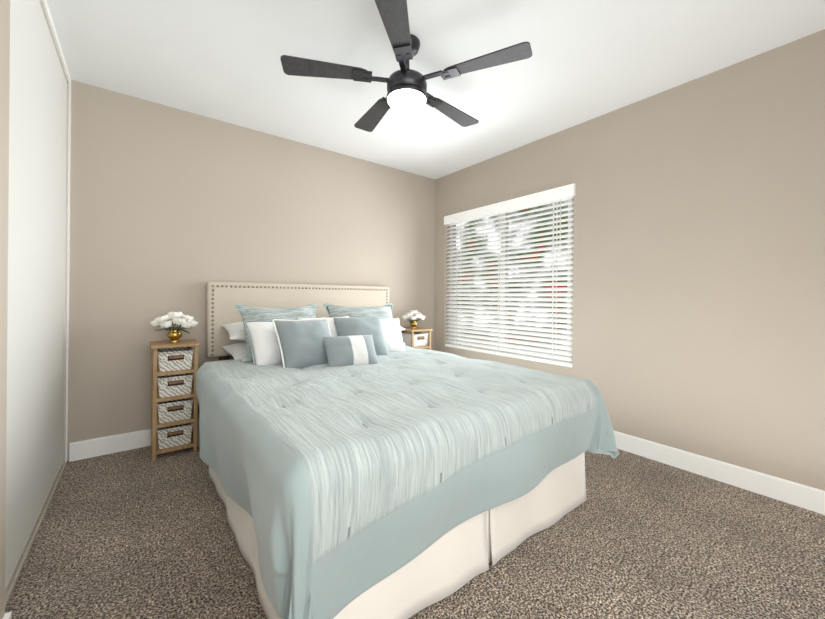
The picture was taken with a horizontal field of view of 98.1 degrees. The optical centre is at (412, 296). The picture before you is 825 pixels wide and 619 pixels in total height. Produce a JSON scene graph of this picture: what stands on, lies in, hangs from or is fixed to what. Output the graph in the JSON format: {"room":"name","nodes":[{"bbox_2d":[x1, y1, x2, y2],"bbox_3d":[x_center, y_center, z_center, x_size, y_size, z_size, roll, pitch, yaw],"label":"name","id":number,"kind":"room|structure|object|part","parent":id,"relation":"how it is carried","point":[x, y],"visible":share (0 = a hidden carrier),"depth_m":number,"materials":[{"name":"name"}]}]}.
{"room":"bedroom","nodes":[
{"label":"bedroom","id":0,"kind":"room"},
{"bbox_2d":[0,0,9,618],"bbox_3d":[-0.586,-0.155,0.174,0.100,2.440,2.190,0,0,-37],"label":"wall","id":1,"kind":"structure","parent":0,"point":[4,82],"depth_m":1.04,"materials":[{"name":"beige paint"}]},
{"bbox_2d":[3,611,11,618],"bbox_3d":[-0.551,1.010,0.208,0.014,0.110,2.190,0,0,-37],"label":"baseboard","id":2,"kind":"structure","parent":1,"relation":"attached to","point":[8,615],"depth_m":1.07,"materials":[{"name":"white wood"}]},
{"bbox_2d":[67,80,435,460],"bbox_3d":[-0.989,-0.159,3.286,3.650,2.440,0.120,0,0,-37],"label":"wall","id":3,"kind":"structure","parent":0,"point":[172,209],"depth_m":2.69,"materials":[{"name":"beige paint"}]},
{"bbox_2d":[69,421,197,461],"bbox_3d":[-0.970,1.004,3.224,3.080,0.116,0.014,0,0,-37],"label":"baseboard","id":4,"kind":"structure","parent":3,"relation":"attached to","point":[85,449],"depth_m":2.40,"materials":[{"name":"white wood"}]},
{"bbox_2d":[5,446,824,618],"bbox_3d":[0.178,1.102,1.751,3.650,0.060,4.150,0,0,-37],"label":"floor","id":5,"kind":"structure","parent":0,"point":[138,533],"depth_m":1.48,"materials":[{"name":"brown carpet"}]},
{"bbox_2d":[150,339,199,460],"bbox_3d":[-1.657,0.686,2.489,0.274,0.740,0.304,0,0,-37],"label":"nightstand","id":6,"kind":"object","parent":5,"relation":"on","point":[174,415],"visible":0.98,"depth_m":2.40,"materials":[{"name":"brown wood"}]},
{"bbox_2d":[150,312,197,342],"bbox_3d":[-1.653,0.209,2.487,0.277,0.213,0.226,0,0,-37],"label":"bouquet","id":7,"kind":"object","parent":6,"relation":"on","point":[167,321],"visible":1,"depth_m":2.45,"materials":[{"name":"white plant"}]},
{"bbox_2d":[196,281,618,618],"bbox_3d":[-0.289,0.494,2.279,1.795,1.204,2.313,0,0,-37],"label":"bed","id":8,"kind":"object","parent":5,"relation":"on","point":[360,458],"visible":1,"depth_m":1.39,"materials":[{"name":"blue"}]},
{"bbox_2d":[243,318,313,372],"bbox_3d":[-0.888,0.310,2.394,0.413,0.364,0.172,1,-30,-48],"label":"pillow","id":9,"kind":"object","parent":8,"relation":"on","point":[263,337],"depth_m":2.28,"materials":[{"name":"white"}]},
{"bbox_3d":[-0.908,0.175,3.214,1.644,0.575,0.073,0,0,-38],"label":"headboard","id":10,"kind":"part","parent":8,"relation":"part of","materials":[{"name":"beige fabric"}]},
{"bbox_2d":[272,317,341,374],"bbox_3d":[-0.679,0.300,2.328,0.394,0.384,0.183,0,-33,-43],"label":"pillow","id":11,"kind":"object","parent":8,"relation":"on","point":[301,343],"depth_m":2.25,"materials":[{"name":"blue fabric"}]},
{"bbox_2d":[333,316,389,362],"bbox_3d":[-0.376,0.303,2.662,0.400,0.370,0.169,0,-30,-32],"label":"pillow","id":12,"kind":"object","parent":8,"relation":"on","point":[342,326],"depth_m":2.63,"materials":[{"name":"blue fabric"}]},
{"bbox_2d":[356,318,406,357],"bbox_3d":[-0.248,0.319,2.881,0.400,0.340,0.141,0,-28,-27],"label":"pillow","id":13,"kind":"object","parent":8,"relation":"on","point":[391,329],"depth_m":2.87,"materials":[{"name":"white fabric"}]},
{"bbox_2d":[401,327,432,349],"bbox_3d":[0.009,0.700,3.767,0.274,0.740,0.304,0,0,-37],"label":"nightstand","id":14,"kind":"object","parent":5,"relation":"on","point":[413,338],"visible":0.15,"depth_m":3.69,"materials":[{"name":"brown wood"}]},
{"bbox_2d":[402,310,424,328],"bbox_3d":[0.010,0.235,3.768,0.247,0.189,0.203,0,0,-37],"label":"bouquet","id":15,"kind":"object","parent":14,"relation":"on","point":[413,315],"visible":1,"depth_m":3.73,"materials":[{"name":"white plant"}]},
{"bbox_2d":[47,0,824,179],"bbox_3d":[0.200,-1.398,1.751,3.650,0.060,4.150,0,0,-37],"label":"ceiling","id":16,"kind":"structure","parent":0,"point":[220,60],"depth_m":2.04,"materials":[{"name":"paint"}]},
{"bbox_2d":[5,0,70,607],"bbox_3d":[-1.742,-0.165,1.650,0.061,2.439,1.560,0,0,-37],"label":"door track","id":17,"kind":"object","parent":16,"relation":"attached to","point":[55,37],"visible":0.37,"depth_m":2.26,"materials":[{"name":"white metal"}]},
{"bbox_2d":[5,0,68,597],"bbox_3d":[-1.296,-0.151,1.065,0.050,2.391,2.969,0,0,-37],"label":"closet door","id":18,"kind":"structure","parent":17,"relation":"attached to","point":[37,271],"depth_m":1.56,"materials":[{"name":"white wood"}]},
{"bbox_2d":[280,0,531,131],"bbox_3d":[-0.032,-1.197,1.966,1.234,0.347,1.225,0,0,-37],"label":"ceiling fan","id":19,"kind":"object","parent":16,"relation":"hanging from","point":[407,90],"visible":1,"depth_m":1.83,"materials":[{"name":"grey"}]},
{"bbox_2d":[434,29,824,490],"bbox_3d":[1.446,-0.137,2.716,0.120,2.440,3.750,0,0,-37],"label":"wall","id":20,"kind":"structure","parent":0,"point":[699,273],"depth_m":2.19,"materials":[{"name":"beige paint"}]},
{"bbox_2d":[445,345,571,366],"bbox_3d":[0.843,0.551,3.454,0.070,0.012,1.491,0,0,-37],"label":"window sill","id":21,"kind":"structure","parent":20,"relation":"attached to","point":[512,356],"depth_m":3.29,"materials":[{"name":"white wood"}]},
{"bbox_2d":[444,183,574,365],"bbox_3d":[0.858,-0.172,3.461,0.146,1.458,1.517,0,0,-37],"label":"window blinds","id":22,"kind":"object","parent":20,"relation":"in","point":[526,289],"depth_m":3.32,"materials":[{"name":"white plastic"}]},
{"bbox_3d":[0.835,-0.174,3.444,0.088,1.454,1.517,0,0,-37],"label":"window blind rails","id":23,"kind":"part","parent":22,"relation":"part of","materials":[{"name":"white plastic"}]},
{"bbox_2d":[613,430,824,514],"bbox_3d":[1.387,1.024,2.670,0.014,0.116,3.736,0,0,-37],"label":"baseboard","id":24,"kind":"structure","parent":20,"relation":"attached to","point":[795,494],"depth_m":2.07,"materials":[{"name":"white wood"}]}
]}

